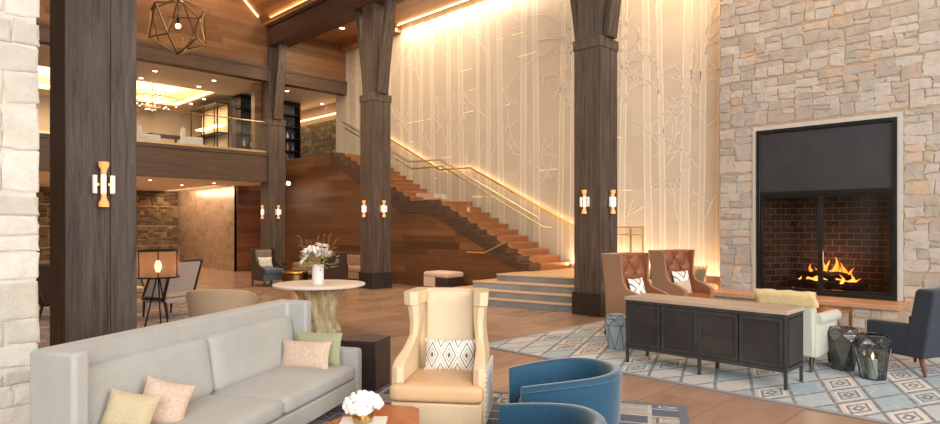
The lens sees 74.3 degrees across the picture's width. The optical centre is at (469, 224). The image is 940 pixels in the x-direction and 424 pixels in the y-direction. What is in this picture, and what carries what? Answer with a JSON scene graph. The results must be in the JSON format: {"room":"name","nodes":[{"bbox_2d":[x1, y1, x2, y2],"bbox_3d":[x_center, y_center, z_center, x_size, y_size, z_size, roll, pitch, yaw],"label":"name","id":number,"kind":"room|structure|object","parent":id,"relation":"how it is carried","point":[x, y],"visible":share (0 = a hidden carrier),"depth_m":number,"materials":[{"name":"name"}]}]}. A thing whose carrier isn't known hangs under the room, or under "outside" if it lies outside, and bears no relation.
{"room":"hotel lobby","nodes":[
{"label":"hotel lobby","id":0,"kind":"room"},
{"bbox_2d":[0,0,39,423],"bbox_3d":[-4.319,-1.604,3.869,2.580,6.508,0.927,0,0,-45],"label":"wall pier","id":1,"kind":"object","parent":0,"point":[19,31],"visible":0.93,"depth_m":4.37,"materials":[{"name":"beige stone"}]},
{"bbox_2d":[36,187,177,264],"bbox_3d":[-17.695,0.100,20.665,22.200,3.100,0.351,0,0,-45],"label":"wall","id":2,"kind":"structure","parent":0,"point":[157,211],"depth_m":25.15,"materials":[{"name":"brown stone"}]},
{"bbox_2d":[36,97,230,147],"bbox_3d":[-17.713,-3.475,20.683,22.200,2.350,0.300,0,0,-45],"label":"wall","id":3,"kind":"structure","parent":0,"point":[157,122],"depth_m":25.47,"materials":[{"name":"beige paint"}]},
{"bbox_2d":[39,171,260,191],"bbox_3d":[-16.161,-1.430,16.974,19.150,0.080,9.140,0,0,-45],"label":"ceiling","id":4,"kind":"structure","parent":0,"point":[144,183],"depth_m":20.77,"materials":[{"name":"paint"}]},
{"bbox_2d":[38,44,338,119],"bbox_3d":[-15.132,-4.880,18.102,22.200,0.460,9.000,0,0,-45],"label":"ceiling","id":5,"kind":"structure","parent":0,"point":[180,84],"depth_m":21.50,"materials":[{"name":"paint"}]},
{"bbox_2d":[39,84,209,103],"bbox_3d":[-12.534,-4.790,20.701,6.950,0.040,3.920,0,0,-45],"label":"trim","id":6,"kind":"structure","parent":5,"relation":"attached to","point":[39,84],"depth_m":23.56,"materials":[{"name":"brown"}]},
{"bbox_2d":[137,83,177,110],"bbox_3d":[-10.547,-4.417,20.603,1.532,1.245,1.524,0,0,-45],"label":"crystal chandelier","id":7,"kind":"object","parent":5,"relation":"hanging from","point":[152,89],"visible":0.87,"depth_m":20.59,"materials":[{"name":"gold"}]},
{"bbox_2d":[36,0,345,80],"bbox_3d":[-12.102,-10.835,14.577,21.500,11.470,0.170,0,0,-45],"label":"wall","id":8,"kind":"structure","parent":0,"point":[234,31],"depth_m":19.20,"materials":[{"name":"brown wood"}]},
{"bbox_2d":[36,22,346,95],"bbox_3d":[-12.077,-4.865,14.552,21.500,0.470,0.340,0,0,-45],"label":"trim","id":9,"kind":"structure","parent":8,"relation":"attached to","point":[146,52],"depth_m":18.92,"materials":[{"name":"wood"}]},
{"bbox_2d":[266,0,404,47],"bbox_3d":[-0.407,-6.100,14.245,0.690,0.700,16.720,0,0,-45],"label":"trim","id":10,"kind":"structure","parent":8,"relation":"attached to","point":[320,17],"depth_m":18.13,"materials":[{"name":"wood"}]},
{"bbox_2d":[178,186,236,270],"bbox_3d":[-10.182,0.125,24.042,0.200,3.050,5.600,0,0,-45],"label":"wall","id":11,"kind":"structure","parent":0,"point":[206,217],"depth_m":23.72,"materials":[{"name":"tile"}]},
{"bbox_2d":[234,186,260,271],"bbox_3d":[-7.912,0.125,22.479,1.200,3.050,0.220,0,0,-45],"label":"wall niche","id":12,"kind":"object","parent":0,"point":[248,203],"visible":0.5,"depth_m":22.23,"materials":[{"name":"brown wood"}]},
{"bbox_2d":[301,102,335,157],"bbox_3d":[-7.211,-3.475,25.596,0.400,2.350,7.603,0,0,-45],"label":"wall","id":13,"kind":"structure","parent":0,"point":[318,124],"depth_m":24.27,"materials":[{"name":"brown stone"}]},
{"bbox_2d":[246,0,469,43],"bbox_3d":[-1.782,-11.626,9.843,14.400,10.448,21.440,0,0,-45],"label":"ceiling","id":14,"kind":"structure","parent":0,"point":[406,10],"depth_m":18.97,"materials":[{"name":"brown wood"}]},
{"bbox_2d":[148,0,206,54],"bbox_3d":[-5.180,-7.189,11.000,0.957,8.363,0.959,0,0,25],"label":"pendant light","id":15,"kind":"object","parent":14,"relation":"hanging from","point":[177,18],"visible":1,"depth_m":10.96,"materials":[{"name":"brown metal"}]},
{"bbox_2d":[176,0,179,23],"bbox_3d":[-5.180,-3.800,11.000,0.056,0.460,0.053,0,0,25],"label":"rod","id":16,"kind":"object","parent":15,"relation":"attached to","point":[177,19],"depth_m":10.99,"materials":[{"name":"gold metal"}]},
{"bbox_2d":[39,267,880,423],"bbox_3d":[-6.647,1.750,9.617,22.200,0.200,33.000,0,0,-45],"label":"floor","id":17,"kind":"structure","parent":0,"point":[383,311],"depth_m":9.43,"materials":[{"name":"wood"}]},
{"bbox_2d":[50,0,136,345],"bbox_3d":[-3.790,-2.350,6.237,0.680,8.000,0.680,0,0,-45],"label":"column","id":18,"kind":"structure","parent":17,"relation":"on","point":[93,43],"depth_m":6.01,"materials":[{"name":"brown wood"}]},
{"bbox_2d":[92,162,114,206],"bbox_3d":[-3.527,-0.390,5.966,0.196,0.430,0.119,0,0,-45],"label":"wall sconce","id":19,"kind":"object","parent":18,"relation":"attached to","point":[103,202],"visible":1,"depth_m":5.94,"materials":[{"name":"glass"}]},
{"bbox_2d":[36,301,188,348],"bbox_3d":[-6.435,1.643,10.536,4.240,0.012,4.740,0,0,-45],"label":"patterned rug","id":20,"kind":"object","parent":17,"relation":"on","point":[179,309],"visible":0.02,"depth_m":11.10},
{"bbox_2d":[36,264,49,321],"bbox_3d":[-7.378,1.144,10.867,0.695,1.018,0.767,0,0,41],"label":"lounge chair","id":21,"kind":"object","parent":20,"relation":"on","point":[43,279],"visible":0.25,"depth_m":10.54,"materials":[{"name":"brown leather"}]},
{"bbox_2d":[137,279,144,297],"bbox_3d":[-6.659,1.131,11.719,0.767,1.018,0.695,0,0,27],"label":"lounge chair","id":22,"kind":"object","parent":20,"relation":"on","point":[140,284],"visible":0.1,"depth_m":11.76,"materials":[{"name":"beige fabric"}]},
{"bbox_2d":[137,249,179,326],"bbox_3d":[-5.030,1.017,10.000,0.654,1.245,0.654,0,0,-45],"label":"lamp","id":23,"kind":"object","parent":20,"relation":"on","point":[155,264],"visible":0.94,"depth_m":9.76,"materials":[{"name":"fabric"}]},
{"bbox_2d":[141,259,202,318],"bbox_3d":[-5.380,1.131,11.184,0.767,1.018,0.695,0,0,21],"label":"lounge chair","id":24,"kind":"object","parent":20,"relation":"on","point":[175,290],"visible":0.79,"depth_m":11.01,"materials":[{"name":"beige fabric"}]},
{"bbox_2d":[144,291,188,297],"bbox_3d":[-5.467,1.222,11.218,0.580,0.140,0.580,0,0,21],"label":"seat cushion","id":25,"kind":"object","parent":24,"relation":"on","point":[168,294],"depth_m":10.96,"materials":[{"name":"beige fabric"}]},
{"bbox_2d":[185,289,256,317],"bbox_3d":[-3.499,1.259,8.739,0.950,0.782,0.802,0,0,-6],"label":"tub chair","id":26,"kind":"object","parent":17,"relation":"on","point":[204,301],"visible":0.35,"depth_m":8.39,"materials":[{"name":"beige fabric"}]},
{"bbox_2d":[250,248,285,286],"bbox_3d":[-5.518,1.152,16.916,0.788,1.003,0.719,0,0,41],"label":"wingback chair","id":27,"kind":"object","parent":17,"relation":"on","point":[258,273],"visible":0.93,"depth_m":16.77,"materials":[{"name":"brown leather"}]},
{"bbox_2d":[255,249,271,267],"bbox_3d":[-5.695,0.930,17.072,0.070,0.500,0.500,0,0,41],"label":"cushion","id":28,"kind":"object","parent":27,"relation":"on","point":[259,252],"depth_m":17.05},
{"bbox_2d":[258,257,272,267],"bbox_3d":[-5.602,1.024,16.990,0.137,0.291,0.420,0,0,41],"label":"throw pillow","id":29,"kind":"object","parent":27,"relation":"on","point":[264,262],"visible":0.96,"depth_m":16.94,"materials":[{"name":"fabric"}]},
{"bbox_2d":[264,267,283,274],"bbox_3d":[-5.463,1.245,16.867,0.640,0.160,0.580,0,0,41],"label":"seat cushion","id":30,"kind":"object","parent":27,"relation":"on","point":[267,270],"depth_m":16.67,"materials":[{"name":"fabric"}]},
{"bbox_2d":[260,44,287,266],"bbox_3d":[-6.449,-2.050,20.287,0.630,7.400,1.447,0,0,-45],"label":"column","id":31,"kind":"structure","parent":17,"relation":"on","point":[273,130],"depth_m":20.03,"materials":[{"name":"brown wood"}]},
{"bbox_2d":[281,270,308,281],"bbox_3d":[-4.620,1.435,16.400,0.720,0.430,0.720,0,0,-45],"label":"table","id":32,"kind":"object","parent":17,"relation":"on","point":[290,275],"visible":0.73,"depth_m":16.13,"materials":[{"name":"brown metal"}]},
{"bbox_2d":[272,279,364,332],"bbox_3d":[-2.360,1.282,9.720,1.420,0.735,1.420,0,0,-45],"label":"round table","id":33,"kind":"object","parent":17,"relation":"on","point":[324,298],"visible":0.76,"depth_m":9.48,"materials":[{"name":"white stone"}]},
{"bbox_2d":[297,234,338,283],"bbox_3d":[-2.357,0.524,9.669,0.669,0.782,0.716,0,0,-15],"label":"flower vase","id":34,"kind":"object","parent":33,"relation":"on","point":[317,269],"visible":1,"depth_m":9.59,"materials":[{"name":"white ceramic"}]},
{"bbox_2d":[292,254,359,279],"bbox_3d":[-4.137,1.275,18.915,0.760,0.750,3.800,0,0,-45],"label":"banquette","id":35,"kind":"object","parent":17,"relation":"on","point":[353,261],"visible":0.26,"depth_m":18.58,"materials":[{"name":"leather"}]},
{"bbox_2d":[293,262,319,267],"bbox_3d":[-5.075,1.270,19.768,0.620,0.160,1.250,0,0,-45],"label":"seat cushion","id":36,"kind":"object","parent":35,"relation":"on","point":[295,264],"depth_m":19.68,"materials":[{"name":"fabric"}]},
{"bbox_2d":[309,254,319,261],"bbox_3d":[-4.827,1.070,20.016,0.160,0.340,1.250,0,0,-45],"label":"cushion","id":37,"kind":"object","parent":35,"relation":"on","point":[311,259],"depth_m":20.14,"materials":[{"name":"fabric"}]},
{"bbox_2d":[347,254,353,264],"bbox_3d":[-3.932,1.070,19.120,0.160,0.340,1.250,0,0,-45],"label":"cushion","id":38,"kind":"object","parent":35,"relation":"on","point":[350,258],"depth_m":18.68,"materials":[{"name":"leather"}]},
{"bbox_2d":[348,265,359,272],"bbox_3d":[-3.283,1.270,17.977,0.620,0.160,1.250,0,0,-45],"label":"seat cushion","id":39,"kind":"object","parent":35,"relation":"on","point":[351,268],"depth_m":17.63,"materials":[{"name":"fabric"}]},
{"bbox_2d":[353,255,359,265],"bbox_3d":[-3.036,1.070,18.224,0.160,0.340,1.250,0,0,-45],"label":"cushion","id":40,"kind":"object","parent":35,"relation":"on","point":[356,258],"depth_m":18.45,"materials":[{"name":"fabric"}]},
{"bbox_2d":[320,252,347,279],"bbox_3d":[-3.667,1.177,16.464,0.760,0.955,0.827,0,0,-21],"label":"armchair","id":41,"kind":"object","parent":17,"relation":"on","point":[340,272],"visible":0.54,"depth_m":16.14,"materials":[{"name":"brown leather"}]},
{"bbox_2d":[355,0,396,288],"bbox_3d":[-2.489,-2.050,16.327,0.630,7.400,1.447,0,0,-45],"label":"column","id":42,"kind":"structure","parent":17,"relation":"on","point":[375,24],"depth_m":16.09,"materials":[{"name":"brown wood"}]},
{"bbox_2d":[361,200,366,216],"bbox_3d":[-2.740,-0.420,16.076,0.196,0.430,0.119,0,0,45],"label":"wall sconce","id":43,"kind":"object","parent":42,"relation":"attached to","point":[364,206],"visible":1,"depth_m":16.05,"materials":[{"name":"glass"}]},
{"bbox_2d":[380,200,386,216],"bbox_3d":[-2.238,-0.420,16.076,0.196,0.430,0.119,0,0,-45],"label":"wall sconce","id":44,"kind":"object","parent":42,"relation":"attached to","point":[383,208],"visible":1,"depth_m":16.05,"materials":[{"name":"glass"}]},
{"bbox_2d":[285,121,573,286],"bbox_3d":[-2.232,-0.860,18.762,1.634,5.020,12.610,0,0,-45],"label":"staircase","id":45,"kind":"structure","parent":17,"relation":"on","point":[429,233],"depth_m":17.21,"materials":[{"name":"brown wood"}]},
{"bbox_2d":[467,239,509,254],"bbox_3d":[0.445,0.525,14.865,0.092,0.388,1.407,0,0,-45],"label":"handrail","id":46,"kind":"object","parent":45,"relation":"attached to","point":[507,241],"visible":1,"depth_m":14.75,"materials":[{"name":"gold metal"}]},
{"bbox_2d":[424,270,463,286],"bbox_3d":[-0.658,1.397,15.464,0.620,0.505,0.860,0,0,-45],"label":"ottoman bench","id":47,"kind":"object","parent":17,"relation":"on","point":[440,278],"visible":0.97,"depth_m":15.22,"materials":[{"name":"brown leather"}]},
{"bbox_2d":[424,270,463,277],"bbox_3d":[-0.658,1.218,15.464,0.620,0.145,0.860,0,0,-45],"label":"seat cushion","id":48,"kind":"object","parent":47,"relation":"on","point":[437,273],"depth_m":15.25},
{"bbox_2d":[308,383,688,423],"bbox_3d":[-0.142,1.643,4.653,3.500,0.012,3.000,0,0,16],"label":"patterned rug","id":49,"kind":"object","parent":17,"relation":"on","point":[630,412],"visible":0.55,"depth_m":5.42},
{"bbox_2d":[30,299,361,423],"bbox_3d":[-1.718,1.166,4.532,0.850,0.940,2.480,0,0,16],"label":"sofa","id":50,"kind":"object","parent":49,"relation":"on","point":[232,358],"visible":0.78,"depth_m":4.38,"materials":[{"name":"fabric"}]},
{"bbox_2d":[100,388,160,423],"bbox_3d":[-1.999,1.113,3.629,0.328,0.306,0.145,0,0,-11],"label":"throw pillow","id":51,"kind":"object","parent":50,"relation":"on","point":[122,407],"visible":1,"depth_m":3.61,"materials":[{"name":"fabric"}]},
{"bbox_2d":[89,338,212,423],"bbox_3d":[-2.120,1.039,4.062,0.218,0.444,1.115,0,0,16],"label":"cushion","id":52,"kind":"object","parent":50,"relation":"on","point":[186,361],"depth_m":4.04,"materials":[{"name":"fabric"}]},
{"bbox_2d":[143,376,194,423],"bbox_3d":[-1.912,1.113,3.879,0.356,0.336,0.149,0,0,-23],"label":"throw pillow","id":53,"kind":"object","parent":50,"relation":"on","point":[173,402],"visible":0.7,"depth_m":3.86,"materials":[{"name":"fabric"}]},
{"bbox_2d":[150,394,282,423],"bbox_3d":[-1.799,1.291,3.971,0.700,0.150,1.117,0,0,16],"label":"seat cushion","id":54,"kind":"object","parent":50,"relation":"on","point":[201,408],"depth_m":4.17,"materials":[{"name":"fabric"}]},
{"bbox_2d":[204,316,293,391],"bbox_3d":[-1.814,1.039,5.144,0.218,0.444,1.115,0,0,16],"label":"cushion","id":55,"kind":"object","parent":50,"relation":"on","point":[240,352],"depth_m":4.96,"materials":[{"name":"fabric"}]},
{"bbox_2d":[211,365,354,413],"bbox_3d":[-1.493,1.291,5.053,0.700,0.150,1.117,0,0,16],"label":"seat cushion","id":56,"kind":"object","parent":50,"relation":"on","point":[298,389],"depth_m":4.83,"materials":[{"name":"fabric"}]},
{"bbox_2d":[280,340,330,368],"bbox_3d":[-1.421,1.124,5.353,0.460,0.243,0.130,0,0,12],"label":"lumbar pillow","id":57,"kind":"object","parent":50,"relation":"on","point":[302,354],"visible":0.99,"depth_m":5.31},
{"bbox_2d":[296,331,342,365],"bbox_3d":[-1.348,1.092,5.493,0.460,0.286,0.108,0,0,15],"label":"throw pillow","id":58,"kind":"object","parent":50,"relation":"on","point":[334,338],"visible":0.48,"depth_m":5.45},
{"bbox_2d":[341,334,389,390],"bbox_3d":[-1.060,1.400,6.330,0.380,0.500,0.380,0,0,15],"label":"side table","id":59,"kind":"object","parent":49,"relation":"on","point":[375,349],"visible":0.78,"depth_m":6.16,"materials":[{"name":"brown wood"}]},
{"bbox_2d":[324,404,419,423],"bbox_3d":[-0.665,1.435,3.579,0.766,0.410,1.378,0,0,10],"label":"coffee table","id":60,"kind":"object","parent":49,"relation":"on","point":[397,414],"visible":0.57,"depth_m":4.02,"materials":[{"name":"brown wood"}]},
{"bbox_2d":[339,416,387,423],"bbox_3d":[-0.655,1.218,3.800,0.280,0.022,0.220,0,0,-3],"label":"book","id":61,"kind":"object","parent":60,"relation":"on","point":[377,419],"visible":0.71,"depth_m":3.83,"materials":[{"name":"white paper"}]},
{"bbox_2d":[342,390,383,423],"bbox_3d":[-0.655,1.109,3.799,0.246,0.194,0.238,0,0,-45],"label":"flower bowl","id":62,"kind":"object","parent":61,"relation":"on","point":[361,406],"visible":1,"depth_m":3.74,"materials":[{"name":"gold metal"}]},
{"bbox_2d":[390,287,492,423],"bbox_3d":[-0.202,1.089,4.938,0.720,1.104,0.825,0,0,7],"label":"wingback chair","id":63,"kind":"object","parent":49,"relation":"on","point":[442,313],"visible":0.88,"depth_m":4.88,"materials":[{"name":"beige leather"}]},
{"bbox_2d":[390,367,483,403],"bbox_3d":[-0.214,1.234,4.843,0.700,0.145,0.635,0,0,7],"label":"seat cushion","id":64,"kind":"object","parent":63,"relation":"on","point":[419,385],"depth_m":4.57,"materials":[{"name":"beige leather"}]},
{"bbox_2d":[425,338,474,370],"bbox_3d":[-0.162,1.055,5.027,0.420,0.254,0.127,0,0,7],"label":"lumbar pillow","id":65,"kind":"object","parent":63,"relation":"on","point":[440,354],"visible":0.98,"depth_m":4.98,"materials":[{"name":"fabric"}]},
{"bbox_2d":[426,290,473,339],"bbox_3d":[-0.167,0.873,5.205,0.400,0.649,0.108,0,0,7],"label":"cushion","id":66,"kind":"object","parent":63,"relation":"on","point":[449,313],"depth_m":5.18,"materials":[{"name":"beige fabric"}]},
{"bbox_2d":[499,403,606,423],"bbox_3d":[0.344,1.327,3.304,0.771,0.624,0.756,0,0,35],"label":"barrel chair","id":67,"kind":"object","parent":49,"relation":"on","point":[509,413],"visible":1,"depth_m":3.60,"materials":[{"name":"blue fabric"}]},
{"bbox_2d":[508,357,622,423],"bbox_3d":[0.702,1.327,4.459,0.771,0.624,0.756,0,0,-5],"label":"barrel chair","id":68,"kind":"object","parent":49,"relation":"on","point":[595,384],"visible":0.84,"depth_m":4.25,"materials":[{"name":"teal fabric"}]},
{"bbox_2d":[460,268,573,311],"bbox_3d":[1.528,1.349,13.598,3.530,0.598,3.230,0,0,-45],"label":"stone steps","id":69,"kind":"structure","parent":17,"relation":"on","point":[551,290],"depth_m":12.61,"materials":[{"name":"stone"}]},
{"bbox_2d":[617,226,644,251],"bbox_3d":[3.220,0.539,13.079,1.850,1.022,0.102,0,0,-45],"label":"guard rail","id":70,"kind":"object","parent":69,"relation":"on","point":[630,227],"visible":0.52,"depth_m":13.35,"materials":[{"name":"gold metal"}]},
{"bbox_2d":[570,0,620,316],"bbox_3d":[2.333,-2.050,11.505,0.630,7.400,1.447,0,0,-45],"label":"column","id":71,"kind":"structure","parent":17,"relation":"on","point":[595,22],"depth_m":11.29,"materials":[{"name":"brown wood"}]},
{"bbox_2d":[580,190,589,213],"bbox_3d":[2.083,-0.420,11.254,0.196,0.430,0.119,0,0,45],"label":"wall sconce","id":72,"kind":"object","parent":71,"relation":"attached to","point":[586,200],"visible":1,"depth_m":11.22,"materials":[{"name":"glass"}]},
{"bbox_2d":[609,190,615,213],"bbox_3d":[2.584,-0.420,11.254,0.196,0.430,0.119,0,0,-45],"label":"wall sconce","id":73,"kind":"object","parent":71,"relation":"attached to","point":[612,200],"visible":1,"depth_m":11.22,"materials":[{"name":"glass"}]},
{"bbox_2d":[649,276,719,289],"bbox_3d":[4.243,1.340,12.657,0.800,0.620,1.440,0,0,-45],"label":"bench sofa","id":74,"kind":"object","parent":17,"relation":"on","point":[713,281],"visible":0.1,"depth_m":12.44,"materials":[{"name":"beige fabric"}]},
{"bbox_2d":[695,268,705,281],"bbox_3d":[4.494,0.995,12.121,0.157,0.310,0.360,0,0,-2],"label":"throw pillow","id":75,"kind":"object","parent":74,"relation":"on","point":[700,273],"visible":0.72,"depth_m":11.99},
{"bbox_2d":[694,266,707,282],"bbox_3d":[4.530,0.985,12.569,0.550,0.330,0.160,0,0,39],"label":"throw pillow","id":76,"kind":"object","parent":74,"relation":"on","point":[695,267],"visible":0.14,"depth_m":12.46,"materials":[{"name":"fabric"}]},
{"bbox_2d":[705,283,717,289],"bbox_3d":[4.476,1.235,12.381,0.700,0.150,0.700,0,0,-45],"label":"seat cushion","id":77,"kind":"object","parent":74,"relation":"on","point":[714,285],"depth_m":12.28,"materials":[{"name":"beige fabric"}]},
{"bbox_2d":[489,320,939,423],"bbox_3d":[4.490,1.643,7.601,4.990,0.012,7.440,0,0,-45],"label":"patterned rug","id":78,"kind":"object","parent":17,"relation":"on","point":[905,397],"visible":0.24,"depth_m":6.66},
{"bbox_2d":[604,313,625,349],"bbox_3d":[1.960,1.412,8.250,0.347,0.456,0.340,0,0,28],"label":"stool","id":79,"kind":"object","parent":78,"relation":"on","point":[615,323],"visible":0.77,"depth_m":8.13,"materials":[{"name":"blue ceramic"}]},
{"bbox_2d":[601,252,669,333],"bbox_3d":[2.497,1.034,9.276,0.797,1.215,0.809,0,0,-42],"label":"wingback chair","id":80,"kind":"object","parent":78,"relation":"on","point":[619,267],"visible":0.56,"depth_m":9.23,"materials":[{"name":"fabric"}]},
{"bbox_2d":[628,278,645,293],"bbox_3d":[2.504,0.970,9.268,0.380,0.349,0.145,0,0,-42],"label":"throw pillow","id":81,"kind":"object","parent":80,"relation":"on","point":[635,285],"visible":0.68,"depth_m":9.20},
{"bbox_2d":[648,249,713,298],"bbox_3d":[3.562,1.034,10.479,0.797,1.215,0.809,0,0,-31],"label":"wingback chair","id":82,"kind":"object","parent":78,"relation":"on","point":[663,262],"visible":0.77,"depth_m":10.47,"materials":[{"name":"brown leather"}]},
{"bbox_2d":[672,270,690,286],"bbox_3d":[3.583,0.961,10.483,0.400,0.369,0.148,0,0,-31],"label":"throw pillow","id":83,"kind":"object","parent":82,"relation":"on","point":[682,275],"visible":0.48,"depth_m":10.44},
{"bbox_2d":[675,280,691,292],"bbox_3d":[3.538,1.036,10.250,0.300,0.218,0.142,0,0,-31],"label":"throw pillow","id":84,"kind":"object","parent":82,"relation":"on","point":[685,284],"visible":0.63,"depth_m":10.22,"materials":[{"name":"beige fabric"}]},
{"bbox_2d":[687,292,710,297],"bbox_3d":[3.611,1.207,10.399,0.560,0.170,0.620,0,0,-31],"label":"seat cushion","id":85,"kind":"object","parent":82,"relation":"on","point":[694,294],"depth_m":10.21,"materials":[{"name":"leather"}]},
{"bbox_2d":[625,293,804,390],"bbox_3d":[2.666,1.244,6.937,0.540,0.785,1.820,0,0,-45],"label":"sideboard","id":86,"kind":"object","parent":78,"relation":"on","point":[764,336],"visible":1,"depth_m":6.63,"materials":[{"name":"wood"}]},
{"bbox_2d":[755,298,841,372],"bbox_3d":[3.837,1.229,7.316,0.770,0.824,0.830,0,0,45],"label":"armchair","id":87,"kind":"object","parent":78,"relation":"on","point":[815,325],"visible":0.41,"depth_m":6.87,"materials":[{"name":"white fabric"}]},
{"bbox_2d":[753,288,818,312],"bbox_3d":[3.608,0.938,7.087,0.740,0.395,0.203,0,0,45],"label":"throw blanket","id":88,"kind":"object","parent":87,"relation":"on","point":[787,297],"visible":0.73,"depth_m":7.00,"materials":[{"name":"fabric"}]},
{"bbox_2d":[754,301,852,326],"bbox_3d":[4.808,1.432,9.263,1.040,0.410,1.340,0,0,-45],"label":"coffee table","id":89,"kind":"object","parent":78,"relation":"on","point":[843,310],"visible":0.21,"depth_m":9.14,"materials":[{"name":"brown wood"}]},
{"bbox_2d":[828,326,860,371],"bbox_3d":[4.240,1.402,7.040,0.347,0.476,0.340,0,0,34],"label":"candle lantern","id":90,"kind":"object","parent":78,"relation":"on","point":[841,339],"visible":0.82,"depth_m":6.93,"materials":[{"name":"glass"}]},
{"bbox_2d":[854,332,891,380],"bbox_3d":[4.300,1.402,6.620,0.347,0.476,0.340,0,0,16],"label":"candle lantern","id":91,"kind":"object","parent":78,"relation":"on","point":[858,334],"visible":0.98,"depth_m":6.59,"materials":[{"name":"black metal"}]},
{"bbox_2d":[868,353,877,378],"bbox_3d":[4.300,1.499,6.620,0.090,0.270,0.090,0,0,-45],"label":"candle","id":92,"kind":"object","parent":91,"relation":"in","point":[871,375],"visible":0.94,"depth_m":6.59,"materials":[{"name":"white wax"}]},
{"bbox_2d":[867,288,939,377],"bbox_3d":[5.117,1.164,6.995,0.828,0.954,0.756,0,0,-21],"label":"armchair","id":93,"kind":"object","parent":78,"relation":"on","point":[919,338],"visible":0.92,"depth_m":6.67,"materials":[{"name":"blue fabric"}]},
{"bbox_2d":[713,288,909,329],"bbox_3d":[5.668,1.440,10.681,0.760,0.420,3.050,0,0,-45],"label":"hearth","id":94,"kind":"object","parent":17,"relation":"on","point":[863,309],"visible":0.28,"depth_m":9.84,"materials":[{"name":"stone"}]},
{"bbox_2d":[336,0,719,279],"bbox_3d":[0.506,-2.374,17.335,0.570,8.052,15.000,0,0,-45],"label":"wall","id":95,"kind":"structure","parent":0,"point":[484,86],"depth_m":15.74,"materials":[{"name":"beige"}]},
{"bbox_2d":[341,24,401,51],"bbox_3d":[-3.376,-6.275,20.877,0.250,0.250,3.100,0,0,-45],"label":"trim","id":96,"kind":"structure","parent":95,"relation":"attached to","point":[350,45],"depth_m":21.38,"materials":[{"name":"brown wood"}]},
{"bbox_2d":[719,0,939,322],"bbox_3d":[7.806,-2.385,9.643,0.724,8.071,7.641,0,0,-45],"label":"wall","id":97,"kind":"structure","parent":0,"point":[782,61],"depth_m":10.66,"materials":[{"name":"stone"}]},
{"bbox_2d":[752,111,902,301],"bbox_3d":[6.417,-0.287,11.084,0.870,3.075,2.350,0,0,-45],"label":"fireplace","id":98,"kind":"object","parent":97,"relation":"in","point":[823,191],"visible":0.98,"depth_m":11.00,"materials":[{"name":"metal"}]},
{"bbox_2d":[789,277,828,287],"bbox_3d":[6.167,1.066,11.299,0.160,0.182,0.667,0,0,-36],"label":"log","id":99,"kind":"object","parent":98,"relation":"on","point":[794,281],"visible":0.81,"depth_m":11.29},
{"bbox_2d":[798,257,859,283],"bbox_3d":[6.415,0.830,11.125,0.213,0.520,1.037,0,0,-38],"label":"fire","id":100,"kind":"object","parent":98,"relation":"in","point":[836,267],"visible":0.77,"depth_m":11.03,"materials":[{"name":"orange"}]},
{"bbox_2d":[824,280,866,290],"bbox_3d":[6.544,1.050,10.908,0.150,0.179,0.759,0,0,-42],"label":"log","id":101,"kind":"object","parent":98,"relation":"on","point":[836,283],"visible":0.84,"depth_m":10.79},
{"bbox_2d":[796,270,835,280],"bbox_3d":[6.283,0.911,11.267,0.130,0.160,0.673,0,0,-33],"label":"log","id":102,"kind":"object","parent":101,"relation":"on","point":[807,273],"visible":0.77,"depth_m":11.32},
{"bbox_2d":[812,270,851,280],"bbox_3d":[6.455,0.895,11.053,0.622,0.174,0.140,0,0,37],"label":"log","id":103,"kind":"object","parent":101,"relation":"on","point":[845,276],"visible":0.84,"depth_m":10.96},
{"bbox_3d":[-14.436,-1.875,17.405,22.200,0.850,10.970,0,0,-45],"label":"floor","id":104,"kind":"structure","parent":0,"visible":0},
{"bbox_2d":[137,125,160,140],"bbox_3d":[-10.417,-2.750,20.141,0.690,0.900,0.760,0,0,-27],"label":"armchair","id":105,"kind":"object","parent":104,"relation":"on","point":[140,135],"visible":0.33,"depth_m":19.76,"materials":[{"name":"white fabric"}]},
{"bbox_2d":[38,133,286,182],"bbox_3d":[-12.859,-1.845,13.693,19.180,0.950,0.170,0,0,-45],"label":"fascia","id":106,"kind":"structure","parent":104,"relation":"attached to","point":[153,159],"depth_m":18.33,"materials":[{"name":"wood"}]},
{"bbox_2d":[39,94,266,152],"bbox_3d":[-11.583,-2.824,15.004,14.998,1.008,0.050,0,0,-45],"label":"balcony railing","id":107,"kind":"object","parent":106,"relation":"on","point":[47,132],"visible":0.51,"depth_m":18.35,"materials":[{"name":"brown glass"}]},
{"bbox_2d":[147,133,186,142],"bbox_3d":[-10.465,-2.675,21.213,1.200,0.750,0.800,0,0,-45],"label":"dining table","id":108,"kind":"object","parent":104,"relation":"on","point":[164,136],"visible":0.21,"depth_m":21.09,"materials":[{"name":"brown wood"}]},
{"bbox_2d":[180,127,203,144],"bbox_3d":[-9.285,-2.750,20.707,0.690,0.900,0.760,0,0,-27],"label":"armchair","id":109,"kind":"object","parent":104,"relation":"on","point":[183,139],"visible":0.36,"depth_m":20.35,"materials":[{"name":"white fabric"}]},
{"bbox_2d":[190,102,228,146],"bbox_3d":[-9.723,-3.350,23.115,0.440,2.100,2.440,0,0,-45],"label":"display case","id":110,"kind":"object","parent":104,"relation":"on","point":[214,130],"visible":0.59,"depth_m":22.95,"materials":[{"name":"glass"}]},
{"bbox_2d":[196,124,225,131],"bbox_3d":[-9.687,-3.620,23.122,0.300,0.040,2.000,0,0,-45],"label":"shelf","id":111,"kind":"object","parent":110,"relation":"attached to","point":[212,128],"depth_m":22.97,"materials":[{"name":"brown"}]},
{"bbox_2d":[251,83,261,149],"bbox_3d":[-7.036,-3.475,20.435,0.250,2.310,0.250,0,0,-45],"label":"timber post","id":112,"kind":"object","parent":104,"relation":"on","point":[256,89],"visible":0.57,"depth_m":20.35,"materials":[{"name":"brown wood"}]},
{"bbox_2d":[231,94,300,158],"bbox_3d":[-7.531,-3.465,22.981,2.350,2.330,0.750,0,0,-45],"label":"shelving","id":113,"kind":"object","parent":104,"relation":"on","point":[240,104],"visible":0.48,"depth_m":22.45,"materials":[{"name":"metal"}]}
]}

